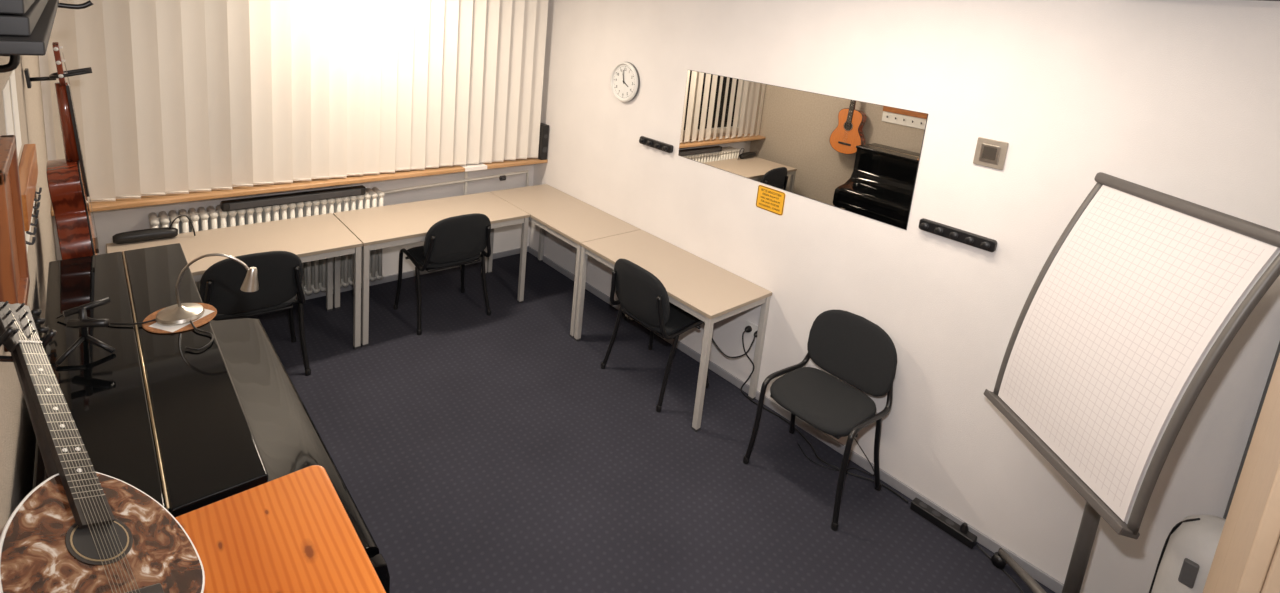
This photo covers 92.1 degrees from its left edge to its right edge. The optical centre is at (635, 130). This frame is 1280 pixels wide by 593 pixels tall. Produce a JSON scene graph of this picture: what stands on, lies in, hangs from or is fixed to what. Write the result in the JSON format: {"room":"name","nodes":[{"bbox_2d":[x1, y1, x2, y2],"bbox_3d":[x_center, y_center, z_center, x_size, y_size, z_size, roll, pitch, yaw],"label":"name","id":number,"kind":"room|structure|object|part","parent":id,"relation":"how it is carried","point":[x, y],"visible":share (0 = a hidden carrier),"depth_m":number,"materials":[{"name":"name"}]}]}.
{"room":"music room","nodes":[
{"label":"music room","id":0,"kind":"room"},
{"bbox_2d":[0,55,56,529],"bbox_3d":[-1.558,0.543,1.470,0.100,2.750,5.620,-4,15,-42],"label":"wall","id":1,"kind":"structure","parent":0,"point":[17,434],"depth_m":1.97,"materials":[{"name":"paint"}]},
{"bbox_2d":[2,70,21,156],"bbox_3d":[-1.924,-0.033,1.907,0.002,0.260,0.470,-4,15,-42],"label":"notices","id":2,"kind":"object","parent":1,"relation":"attached to","point":[7,100],"visible":0.68,"depth_m":1.93,"materials":[{"name":"paper"}]},
{"bbox_2d":[0,135,29,351],"bbox_3d":[-1.531,0.256,1.511,0.028,0.420,0.400,-4,15,-42],"label":"picture frame","id":3,"kind":"object","parent":1,"relation":"attached to","point":[14,270],"visible":0.75,"depth_m":1.56,"materials":[{"name":"brown wood"}]},
{"bbox_2d":[6,171,19,295],"bbox_3d":[-1.537,0.257,1.505,0.012,0.360,0.340,-4,15,-42],"label":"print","id":4,"kind":"object","parent":3,"relation":"attached to","point":[12,180],"depth_m":1.62,"materials":[{"name":"brown wood"}]},
{"bbox_2d":[19,144,41,251],"bbox_3d":[-1.966,0.221,2.003,0.038,0.220,0.660,-4,15,-42],"label":"key rack","id":5,"kind":"object","parent":1,"relation":"attached to","point":[28,166],"visible":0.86,"depth_m":1.95,"materials":[{"name":"wood"}]},
{"bbox_2d":[0,0,93,72],"bbox_3d":[-1.264,-0.208,1.305,0.204,0.096,1.300,-4,15,-42],"label":"coat rack","id":6,"kind":"object","parent":1,"relation":"attached to","point":[36,44],"visible":0.6,"depth_m":0.93,"materials":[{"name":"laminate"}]},
{"bbox_2d":[0,0,47,35],"bbox_3d":[-1.219,-0.290,1.184,0.110,0.118,1.000,-4,15,-42],"label":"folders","id":7,"kind":"object","parent":6,"relation":"on","point":[17,17],"visible":1,"depth_m":0.86,"materials":[{"name":"plastic"}]},
{"bbox_2d":[0,0,58,55],"bbox_3d":[-1.288,-0.242,1.273,0.130,0.020,1.300,-4,15,-42],"label":"shelf","id":8,"kind":"object","parent":6,"relation":"attached to","point":[36,44],"depth_m":0.85,"materials":[{"name":"laminate"}]},
{"bbox_2d":[24,42,98,259],"bbox_3d":[-2.317,0.129,2.514,0.196,0.974,0.378,-4,15,-42],"label":"guitar","id":9,"kind":"object","parent":1,"relation":"attached to","point":[66,178],"visible":0.89,"depth_m":2.46,"materials":[{"name":"brown wood"}]},
{"bbox_3d":[-2.352,-0.203,2.388,0.010,0.070,0.060,-10,18,-40],"label":"hanger plate","id":10,"kind":"part","parent":9,"relation":"part of","materials":[{"name":"black plastic"}]},
{"bbox_2d":[47,0,547,203],"bbox_3d":[-1.975,-0.443,4.332,3.139,1.587,0.069,-4,15,-42],"label":"vertical blinds","id":11,"kind":"object","parent":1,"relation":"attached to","point":[178,96],"visible":0.97,"depth_m":4.10,"materials":[{"name":"white fabric"}]},
{"bbox_3d":[-2.046,0.317,4.483,3.008,0.003,0.003,-4,15,-42],"label":"chain","id":12,"kind":"part","parent":11,"relation":"part of","materials":[{"name":"white plastic"}]},
{"bbox_2d":[39,51,533,292],"bbox_3d":[-2.135,-0.116,4.577,3.250,2.750,0.100,-4,15,-42],"label":"wall","id":13,"kind":"structure","parent":0,"point":[108,223],"depth_m":4.91,"materials":[{"name":"paint"}]},
{"bbox_2d":[51,165,464,215],"bbox_3d":[-2.368,0.365,4.278,2.450,0.030,0.220,-4,15,-42],"label":"trim","id":14,"kind":"structure","parent":13,"relation":"attached to","point":[151,200],"depth_m":4.07,"materials":[{"name":"brown wood"}]},
{"bbox_2d":[296,246,527,299],"bbox_3d":[-2.225,1.213,4.792,3.250,0.055,0.014,-4,15,-42],"label":"baseboard","id":15,"kind":"structure","parent":13,"relation":"attached to","point":[393,277],"depth_m":5.03,"materials":[{"name":"paint"}]},
{"bbox_2d":[460,163,486,171],"bbox_3d":[-1.383,0.289,5.161,0.200,0.030,0.216,-4,15,-42],"label":"paper","id":16,"kind":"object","parent":13,"relation":"attached to","point":[468,167],"depth_m":5.09,"materials":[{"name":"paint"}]},
{"bbox_2d":[483,158,547,168],"bbox_3d":[-1.084,0.267,5.426,0.600,0.030,0.220,-4,15,-42],"label":"trim","id":17,"kind":"structure","parent":13,"relation":"attached to","point":[517,162],"depth_m":5.35,"materials":[{"name":"brown wood"}]},
{"bbox_2d":[538,123,548,159],"bbox_3d":[-0.841,0.093,5.527,0.064,0.314,0.124,-4,15,-42],"label":"loudspeaker","id":18,"kind":"object","parent":17,"relation":"on","point":[544,128],"visible":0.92,"depth_m":5.48,"materials":[{"name":"black plastic"}]},
{"bbox_2d":[248,252,1054,592],"bbox_3d":[-0.446,1.840,2.854,3.450,0.100,5.620,-4,15,-42],"label":"floor","id":19,"kind":"structure","parent":0,"point":[478,452],"depth_m":3.22,"materials":[{"name":"blue carpet"}]},
{"bbox_2d":[32,243,389,592],"bbox_3d":[-1.485,1.222,2.096,0.695,1.200,1.610,-4,15,-42],"label":"upright piano","id":20,"kind":"object","parent":19,"relation":"on","point":[191,430],"visible":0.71,"depth_m":1.79,"materials":[{"name":"paint"}]},
{"bbox_2d":[55,297,114,364],"bbox_3d":[-1.627,0.572,1.819,0.131,0.149,0.162,-4,15,-42],"label":"stand","id":21,"kind":"object","parent":20,"relation":"on","point":[82,322],"visible":1,"depth_m":1.79,"materials":[{"name":"black metal"}]},
{"bbox_3d":[-1.608,0.664,1.825,0.214,0.026,1.610,-4,15,-42],"label":"lid","id":22,"kind":"part","parent":20,"relation":"part of","materials":[{"name":"paint"}]},
{"bbox_2d":[142,303,216,332],"bbox_3d":[-1.504,0.616,2.039,0.200,0.005,0.200,-4,15,-42],"label":"mat","id":23,"kind":"object","parent":20,"relation":"on","point":[209,317],"visible":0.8,"depth_m":2.01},
{"bbox_2d":[56,253,258,350],"bbox_3d":[-1.542,0.504,2.023,0.536,0.219,0.276,8,11,11],"label":"gooseneck lamp","id":24,"kind":"object","parent":23,"relation":"on","point":[180,313],"visible":0.97,"depth_m":2.02,"materials":[{"name":"metal"}]},
{"bbox_2d":[149,309,213,331],"bbox_3d":[-1.489,0.616,2.028,0.095,0.001,0.150,8,11,12],"label":"paper note","id":25,"kind":"object","parent":23,"relation":"on","point":[155,325],"visible":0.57,"depth_m":1.97,"materials":[{"name":"white paper"}]},
{"bbox_3d":[-1.457,0.652,1.960,0.185,0.026,1.610,-4,15,-42],"label":"lid","id":26,"kind":"part","parent":20,"relation":"part of","materials":[{"name":"paint"}]},
{"bbox_2d":[106,213,362,348],"bbox_3d":[-2.431,1.038,3.811,1.219,0.730,0.640,-4,15,-42],"label":"desk","id":27,"kind":"object","parent":19,"relation":"on","point":[323,236],"visible":0.58,"depth_m":3.86,"materials":[{"name":"laminate"}]},
{"bbox_2d":[113,215,195,243],"bbox_3d":[-2.851,0.575,3.660,0.388,0.146,0.074,-3,14,-37],"label":"bag","id":28,"kind":"object","parent":27,"relation":"on","point":[163,232],"visible":1,"depth_m":3.63,"materials":[{"name":"fabric"}]},
{"bbox_3d":[-2.401,0.725,3.750,1.194,0.041,0.615,-4,15,-42],"label":"frame","id":29,"kind":"part","parent":27,"relation":"part of","materials":[{"name":"metal"}]},
{"bbox_3d":[-2.191,0.950,4.417,0.036,0.694,0.036,-4,15,-42],"label":"leg","id":30,"kind":"part","parent":27,"relation":"part of","materials":[{"name":"metal"}]},
{"bbox_3d":[-1.798,1.071,3.987,0.036,0.694,0.036,-4,15,-42],"label":"leg","id":31,"kind":"part","parent":27,"relation":"part of","materials":[{"name":"metal"}]},
{"bbox_2d":[199,251,310,375],"bbox_3d":[-2.267,1.032,3.626,0.568,0.848,0.511,-3,14,-39],"label":"office chair","id":32,"kind":"object","parent":19,"relation":"on","point":[279,273],"visible":0.68,"depth_m":3.43,"materials":[{"name":"fabric"}]},
{"bbox_3d":[-2.467,1.102,3.487,0.064,0.724,0.498,-5,15,-44],"label":"leg","id":33,"kind":"part","parent":32,"relation":"part of","materials":[{"name":"black metal"}]},
{"bbox_3d":[-2.117,0.836,3.425,0.500,0.360,0.102,-3,14,-39],"label":"backrest","id":34,"kind":"part","parent":32,"relation":"part of","materials":[{"name":"fabric"}]},
{"bbox_3d":[-2.285,0.989,3.645,0.476,0.054,0.430,-3,14,-39],"label":"seat","id":35,"kind":"part","parent":32,"relation":"part of","materials":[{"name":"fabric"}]},
{"bbox_3d":[-2.084,1.079,3.796,0.064,0.724,0.498,-2,13,-33],"label":"leg","id":36,"kind":"part","parent":32,"relation":"part of","materials":[{"name":"black metal"}]},
{"bbox_3d":[-2.002,1.238,3.719,0.137,0.462,0.035,15,14,40],"label":"leg","id":37,"kind":"part","parent":32,"relation":"part of","materials":[{"name":"black metal"}]},
{"bbox_2d":[175,465,385,592],"bbox_3d":[-0.693,1.493,1.093,0.549,1.200,0.945,-4,15,-42],"label":"wooden stool","id":38,"kind":"object","parent":19,"relation":"on","point":[293,532],"visible":0.66,"depth_m":1.26,"materials":[{"name":"brown wood"}]},
{"bbox_2d":[0,301,204,592],"bbox_3d":[-1.009,0.586,1.127,0.263,0.354,0.780,-6,16,-45],"label":"guitar","id":39,"kind":"object","parent":38,"relation":"on","point":[82,529],"visible":1,"depth_m":1.03,"materials":[{"name":"brown marble"},{"name":"wood"},{"name":"black plastic"}]},
{"bbox_2d":[148,170,528,295],"bbox_3d":[-1.996,0.804,4.757,2.735,0.910,0.172,-4,15,-42],"label":"radiator","id":40,"kind":"object","parent":19,"relation":"on","point":[314,275],"visible":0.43,"depth_m":4.39,"materials":[{"name":"metal"}]},
{"bbox_2d":[221,185,365,211],"bbox_3d":[-2.329,0.460,4.257,0.890,0.061,0.071,-4,15,-42],"label":"bar","id":41,"kind":"object","parent":40,"relation":"on","point":[272,200],"visible":1,"depth_m":4.20,"materials":[{"name":"black plastic"}]},
{"bbox_2d":[333,192,529,346],"bbox_3d":[-1.515,0.968,4.629,1.231,0.730,0.640,-4,15,-42],"label":"desk","id":42,"kind":"object","parent":19,"relation":"on","point":[380,227],"visible":0.89,"depth_m":4.47,"materials":[{"name":"laminate"}]},
{"bbox_3d":[-2.154,0.947,4.450,0.036,0.694,0.036,-4,15,-42],"label":"leg","id":43,"kind":"part","parent":42,"relation":"part of","materials":[{"name":"metal"}]},
{"bbox_3d":[-1.761,1.068,4.021,0.036,0.694,0.036,-4,15,-42],"label":"leg","id":44,"kind":"part","parent":42,"relation":"part of","materials":[{"name":"metal"}]},
{"bbox_3d":[-1.485,0.655,4.568,1.206,0.041,0.615,-4,15,-42],"label":"frame","id":45,"kind":"part","parent":42,"relation":"part of","materials":[{"name":"metal"}]},
{"bbox_3d":[-1.271,0.879,5.239,0.036,0.694,0.036,-4,15,-42],"label":"leg","id":46,"kind":"part","parent":42,"relation":"part of","materials":[{"name":"metal"}]},
{"bbox_3d":[-0.878,1.001,4.809,0.036,0.694,0.036,-4,15,-42],"label":"leg","id":47,"kind":"part","parent":42,"relation":"part of","materials":[{"name":"metal"}]},
{"bbox_2d":[393,213,490,334],"bbox_3d":[-1.388,0.945,4.516,0.568,0.848,0.511,-4,15,-42],"label":"office chair","id":48,"kind":"object","parent":19,"relation":"on","point":[461,240],"visible":1,"depth_m":4.32,"materials":[{"name":"fabric"}]},
{"bbox_3d":[-1.581,1.017,4.367,0.498,0.724,0.064,15,15,41],"label":"leg","id":49,"kind":"part","parent":48,"relation":"part of","materials":[{"name":"black metal"}]},
{"bbox_3d":[-1.506,1.176,4.285,0.035,0.462,0.137,-2,13,-33],"label":"leg","id":50,"kind":"part","parent":48,"relation":"part of","materials":[{"name":"black metal"}]},
{"bbox_3d":[-1.407,0.902,4.534,0.476,0.054,0.430,-4,15,-42],"label":"seat","id":51,"kind":"part","parent":48,"relation":"part of","materials":[{"name":"fabric"}]},
{"bbox_3d":[-1.230,0.748,4.322,0.500,0.360,0.102,-4,15,-42],"label":"backrest","id":52,"kind":"part","parent":48,"relation":"part of","materials":[{"name":"fabric"}]},
{"bbox_3d":[-1.213,0.989,4.695,0.064,0.724,0.498,-3,14,-36],"label":"leg","id":53,"kind":"part","parent":48,"relation":"part of","materials":[{"name":"black metal"}]},
{"bbox_3d":[-1.127,1.147,4.623,0.137,0.462,0.035,14,14,37],"label":"leg","id":54,"kind":"part","parent":48,"relation":"part of","materials":[{"name":"black metal"}]},
{"bbox_2d":[487,184,640,337],"bbox_3d":[-0.630,0.982,4.997,0.568,0.730,1.284,-4,15,-42],"label":"desk","id":55,"kind":"object","parent":19,"relation":"on","point":[568,218],"visible":0.71,"depth_m":4.80,"materials":[{"name":"laminate"}]},
{"bbox_3d":[-1.234,0.876,5.272,0.036,0.694,0.036,-4,15,-42],"label":"leg","id":56,"kind":"part","parent":55,"relation":"part of","materials":[{"name":"metal"}]},
{"bbox_3d":[-0.845,0.847,5.620,0.036,0.694,0.036,-4,15,-42],"label":"leg","id":57,"kind":"part","parent":55,"relation":"part of","materials":[{"name":"metal"}]},
{"bbox_3d":[-0.599,0.669,4.936,0.543,0.041,1.259,-4,15,-42],"label":"frame","id":58,"kind":"part","parent":55,"relation":"part of","materials":[{"name":"metal"}]},
{"bbox_3d":[-0.416,1.129,4.377,0.036,0.694,0.036,-4,15,-42],"label":"leg","id":59,"kind":"part","parent":55,"relation":"part of","materials":[{"name":"metal"}]},
{"bbox_2d":[601,258,708,411],"bbox_3d":[0.142,1.204,3.946,0.511,0.848,0.568,-4,15,-42],"label":"office chair","id":60,"kind":"object","parent":19,"relation":"on","point":[641,295],"visible":0.83,"depth_m":3.74,"materials":[{"name":"fabric"}]},
{"bbox_3d":[-0.146,1.348,4.076,0.137,0.462,0.035,-2,13,-33],"label":"leg","id":61,"kind":"part","parent":60,"relation":"part of","materials":[{"name":"black metal"}]},
{"bbox_3d":[-0.023,1.212,4.139,0.064,0.724,0.498,15,15,41],"label":"leg","id":62,"kind":"part","parent":60,"relation":"part of","materials":[{"name":"black metal"}]},
{"bbox_3d":[0.013,0.977,3.764,0.102,0.360,0.500,-4,15,-42],"label":"backrest","id":63,"kind":"part","parent":60,"relation":"part of","materials":[{"name":"fabric"}]},
{"bbox_3d":[0.171,1.166,3.962,0.430,0.054,0.476,-4,15,-42],"label":"seat","id":64,"kind":"part","parent":60,"relation":"part of","materials":[{"name":"fabric"}]},
{"bbox_3d":[0.191,1.452,3.708,0.035,0.462,0.137,14,14,37],"label":"leg","id":65,"kind":"part","parent":60,"relation":"part of","materials":[{"name":"black metal"}]},
{"bbox_3d":[0.303,1.313,3.783,0.498,0.724,0.064,-3,14,-36],"label":"leg","id":66,"kind":"part","parent":60,"relation":"part of","materials":[{"name":"black metal"}]},
{"bbox_2d":[574,230,771,431],"bbox_3d":[0.195,1.237,4.095,0.568,0.730,1.203,-4,15,-42],"label":"desk","id":67,"kind":"object","parent":19,"relation":"on","point":[703,289],"visible":0.94,"depth_m":3.87,"materials":[{"name":"laminate"}]},
{"bbox_3d":[-0.383,1.140,4.341,0.036,0.694,0.036,-4,15,-42],"label":"leg","id":68,"kind":"part","parent":67,"relation":"part of","materials":[{"name":"metal"}]},
{"bbox_3d":[0.226,0.924,4.035,0.543,0.041,1.178,-4,15,-42],"label":"frame","id":69,"kind":"part","parent":67,"relation":"part of","materials":[{"name":"metal"}]},
{"bbox_3d":[0.383,1.376,3.504,0.036,0.694,0.036,-4,15,-42],"label":"leg","id":70,"kind":"part","parent":67,"relation":"part of","materials":[{"name":"metal"}]},
{"bbox_3d":[0.772,1.346,3.852,0.036,0.694,0.036,-4,15,-42],"label":"leg","id":71,"kind":"part","parent":67,"relation":"part of","materials":[{"name":"metal"}]},
{"bbox_2d":[743,310,896,530],"bbox_3d":[0.993,1.425,3.229,0.511,0.848,0.568,-4,15,-42],"label":"office chair","id":72,"kind":"object","parent":19,"relation":"on","point":[848,346],"visible":1,"depth_m":3.23,"materials":[{"name":"fabric"}]},
{"bbox_3d":[0.826,1.437,3.407,0.494,0.724,0.089,-4,15,-42],"label":"leg","id":73,"kind":"part","parent":72,"relation":"part of","materials":[{"name":"black metal"}]},
{"bbox_3d":[0.908,1.554,3.540,0.035,0.462,0.137,14,14,37],"label":"leg","id":74,"kind":"part","parent":72,"relation":"part of","materials":[{"name":"black metal"}]},
{"bbox_3d":[0.971,1.391,3.199,0.430,0.054,0.476,-4,15,-42],"label":"seat","id":75,"kind":"part","parent":72,"relation":"part of","materials":[{"name":"fabric"}]},
{"bbox_3d":[1.168,1.175,3.319,0.102,0.360,0.500,-4,15,-42],"label":"backrest","id":76,"kind":"part","parent":72,"relation":"part of","materials":[{"name":"fabric"}]},
{"bbox_3d":[1.139,1.533,3.066,0.494,0.724,0.089,-4,15,-42],"label":"leg","id":77,"kind":"part","parent":72,"relation":"part of","materials":[{"name":"black metal"}]},
{"bbox_3d":[1.244,1.658,3.172,0.137,0.462,0.035,-2,13,-33],"label":"leg","id":78,"kind":"part","parent":72,"relation":"part of","materials":[{"name":"black metal"}]},
{"bbox_2d":[752,401,1023,592],"bbox_3d":[1.285,1.733,3.159,0.282,0.322,1.786,-2,13,-33],"label":"cable","id":79,"kind":"object","parent":19,"relation":"on","point":[797,430],"visible":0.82,"depth_m":3.35,"materials":[{"name":"black plastic"}]},
{"bbox_2d":[910,497,976,548],"bbox_3d":[1.510,1.902,3.027,0.055,0.085,0.300,-4,15,-42],"label":"power strip","id":80,"kind":"object","parent":19,"relation":"on","point":[962,533],"visible":1,"depth_m":3.01,"materials":[{"name":"black plastic"}]},
{"bbox_2d":[919,502,926,507],"bbox_3d":[1.444,1.879,3.098,0.038,0.002,0.038,-4,15,-42],"label":"socket","id":81,"kind":"object","parent":80,"relation":"attached to","point":[921,504],"depth_m":3.10,"materials":[{"name":"black plastic"}]},
{"bbox_2d":[932,510,939,516],"bbox_3d":[1.487,1.892,3.051,0.038,0.002,0.038,-4,15,-42],"label":"socket","id":82,"kind":"object","parent":80,"relation":"attached to","point":[935,513],"depth_m":3.05,"materials":[{"name":"black plastic"}]},
{"bbox_2d":[945,519,953,524],"bbox_3d":[1.530,1.905,3.005,0.038,0.002,0.038,-4,15,-42],"label":"socket","id":83,"kind":"object","parent":80,"relation":"attached to","point":[947,521],"depth_m":3.00,"materials":[{"name":"black plastic"}]},
{"bbox_2d":[984,172,1279,592],"bbox_3d":[1.759,1.147,2.303,0.642,1.879,0.772,3,11,-14],"label":"flipchart","id":84,"kind":"object","parent":19,"relation":"on","point":[1132,310],"visible":1,"depth_m":2.12,"materials":[{"name":"white paper"}]},
{"bbox_3d":[1.679,0.651,2.542,0.085,1.012,0.028,19,10,-6],"label":"rail","id":85,"kind":"part","parent":84,"relation":"part of","materials":[{"name":"metal"}]},
{"bbox_2d":[989,391,1139,538],"bbox_3d":[1.539,1.196,2.288,0.065,0.024,0.722,18,10,-6],"label":"tray","id":86,"kind":"object","parent":84,"relation":"on","point":[1120,524],"depth_m":2.18,"materials":[{"name":"metal"}]},
{"bbox_3d":[1.704,0.786,1.858,0.085,1.012,0.028,19,10,-6],"label":"rail","id":87,"kind":"part","parent":84,"relation":"part of","materials":[{"name":"metal"}]},
{"bbox_2d":[1149,515,1225,592],"bbox_3d":[2.048,1.767,2.198,0.300,0.765,0.346,-4,15,-42],"label":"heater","id":88,"kind":"object","parent":19,"relation":"on","point":[1189,549],"visible":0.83,"depth_m":2.17,"materials":[{"name":"white plastic"}]},
{"bbox_3d":[1.906,1.524,2.127,0.022,0.090,0.040,-4,15,-42],"label":"control panel","id":89,"kind":"part","parent":88,"relation":"part of","materials":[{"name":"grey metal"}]},
{"bbox_2d":[1202,353,1279,592],"bbox_3d":[1.314,1.241,1.020,1.000,2.100,0.650,-4,15,-42],"label":"tall cabinet","id":90,"kind":"object","parent":19,"relation":"on","point":[1246,559],"visible":1,"depth_m":0.95,"materials":[{"name":"laminate"}]},
{"bbox_2d":[1223,341,1279,518],"bbox_3d":[2.253,1.106,2.187,0.035,2.100,0.110,-4,15,-42],"label":"trim","id":91,"kind":"structure","parent":90,"relation":"attached to","point":[1278,347],"depth_m":2.21,"materials":[{"name":"grey metal"}]},
{"bbox_2d":[529,0,1279,592],"bbox_3d":[0.936,0.352,3.698,0.100,2.750,5.620,-4,15,-42],"label":"wall","id":92,"kind":"structure","parent":0,"point":[1180,99],"depth_m":2.95,"materials":[{"name":"paint"}]},
{"bbox_2d":[611,62,639,101],"bbox_3d":[-0.083,-0.370,4.672,0.040,0.307,0.307,-4,15,-42],"label":"wall clock","id":93,"kind":"object","parent":92,"relation":"attached to","point":[625,79],"visible":1,"depth_m":4.66,"materials":[{"name":"white plastic"}]},
{"bbox_2d":[639,136,672,152],"bbox_3d":[0.137,0.098,4.452,0.058,0.056,0.330,-4,15,-42],"label":"hook rail","id":94,"kind":"object","parent":92,"relation":"attached to","point":[643,140],"visible":1,"depth_m":4.43,"materials":[{"name":"black plastic"}]},
{"bbox_2d":[703,320,757,401],"bbox_3d":[0.589,1.432,3.964,0.446,0.474,0.145,12,12,28],"label":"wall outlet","id":95,"kind":"object","parent":92,"relation":"attached to","point":[750,328],"visible":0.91,"depth_m":3.89,"materials":[{"name":"white plastic"}]},
{"bbox_2d":[744,320,757,337],"bbox_3d":[0.753,1.263,3.898,0.010,0.080,0.150,-4,15,-42],"label":"outlet plate","id":96,"kind":"object","parent":95,"relation":"attached to","point":[753,328],"depth_m":3.91,"materials":[{"name":"white plastic"}]},
{"bbox_2d":[756,185,784,214],"bbox_3d":[0.819,0.420,3.755,0.004,0.144,0.200,-4,15,-42],"label":"warning sign","id":97,"kind":"object","parent":92,"relation":"attached to","point":[769,199],"visible":1,"depth_m":3.75,"materials":[{"name":"paper"}]},
{"bbox_2d":[528,246,1063,592],"bbox_3d":[0.766,1.673,3.915,0.014,0.055,5.420,-4,15,-42],"label":"baseboard","id":98,"kind":"structure","parent":92,"relation":"attached to","point":[989,543],"depth_m":3.42,"materials":[{"name":"paint"}]},
{"bbox_2d":[678,70,927,229],"bbox_3d":[0.867,0.043,3.669,0.006,0.602,1.631,-4,15,-42],"label":"wall mirror","id":99,"kind":"object","parent":92,"relation":"attached to","point":[858,157],"visible":1,"depth_m":3.52,"materials":[{"name":"silver mirror"}]},
{"bbox_2d":[919,218,996,251],"bbox_3d":[1.521,0.495,2.937,0.058,0.056,0.350,-4,15,-42],"label":"hook rail","id":100,"kind":"object","parent":92,"relation":"attached to","point":[943,230],"visible":1,"depth_m":2.92,"materials":[{"name":"black plastic"}]},
{"bbox_3d":[1.418,0.468,3.029,0.030,0.036,0.036,-4,15,-42],"label":"knob","id":101,"kind":"part","parent":100,"relation":"part of","materials":[{"name":"black plastic"}]},
{"bbox_3d":[1.464,0.482,2.978,0.030,0.036,0.036,-4,15,-42],"label":"knob","id":102,"kind":"part","parent":100,"relation":"part of","materials":[{"name":"black plastic"}]},
{"bbox_3d":[1.510,0.496,2.928,0.030,0.036,0.036,-4,15,-42],"label":"knob","id":103,"kind":"part","parent":100,"relation":"part of","materials":[{"name":"black plastic"}]},
{"bbox_3d":[1.556,0.510,2.877,0.030,0.036,0.036,-4,15,-42],"label":"knob","id":104,"kind":"part","parent":100,"relation":"part of","materials":[{"name":"black plastic"}]},
{"bbox_3d":[1.603,0.525,2.826,0.030,0.036,0.036,-4,15,-42],"label":"knob","id":105,"kind":"part","parent":100,"relation":"part of","materials":[{"name":"black plastic"}]},
{"bbox_2d":[973,137,1008,169],"bbox_3d":[1.620,0.103,2.820,0.022,0.128,0.128,-4,15,-42],"label":"thermostat","id":106,"kind":"object","parent":92,"relation":"attached to","point":[990,153],"visible":1,"depth_m":2.81,"materials":[{"name":"plastic"}]}
]}

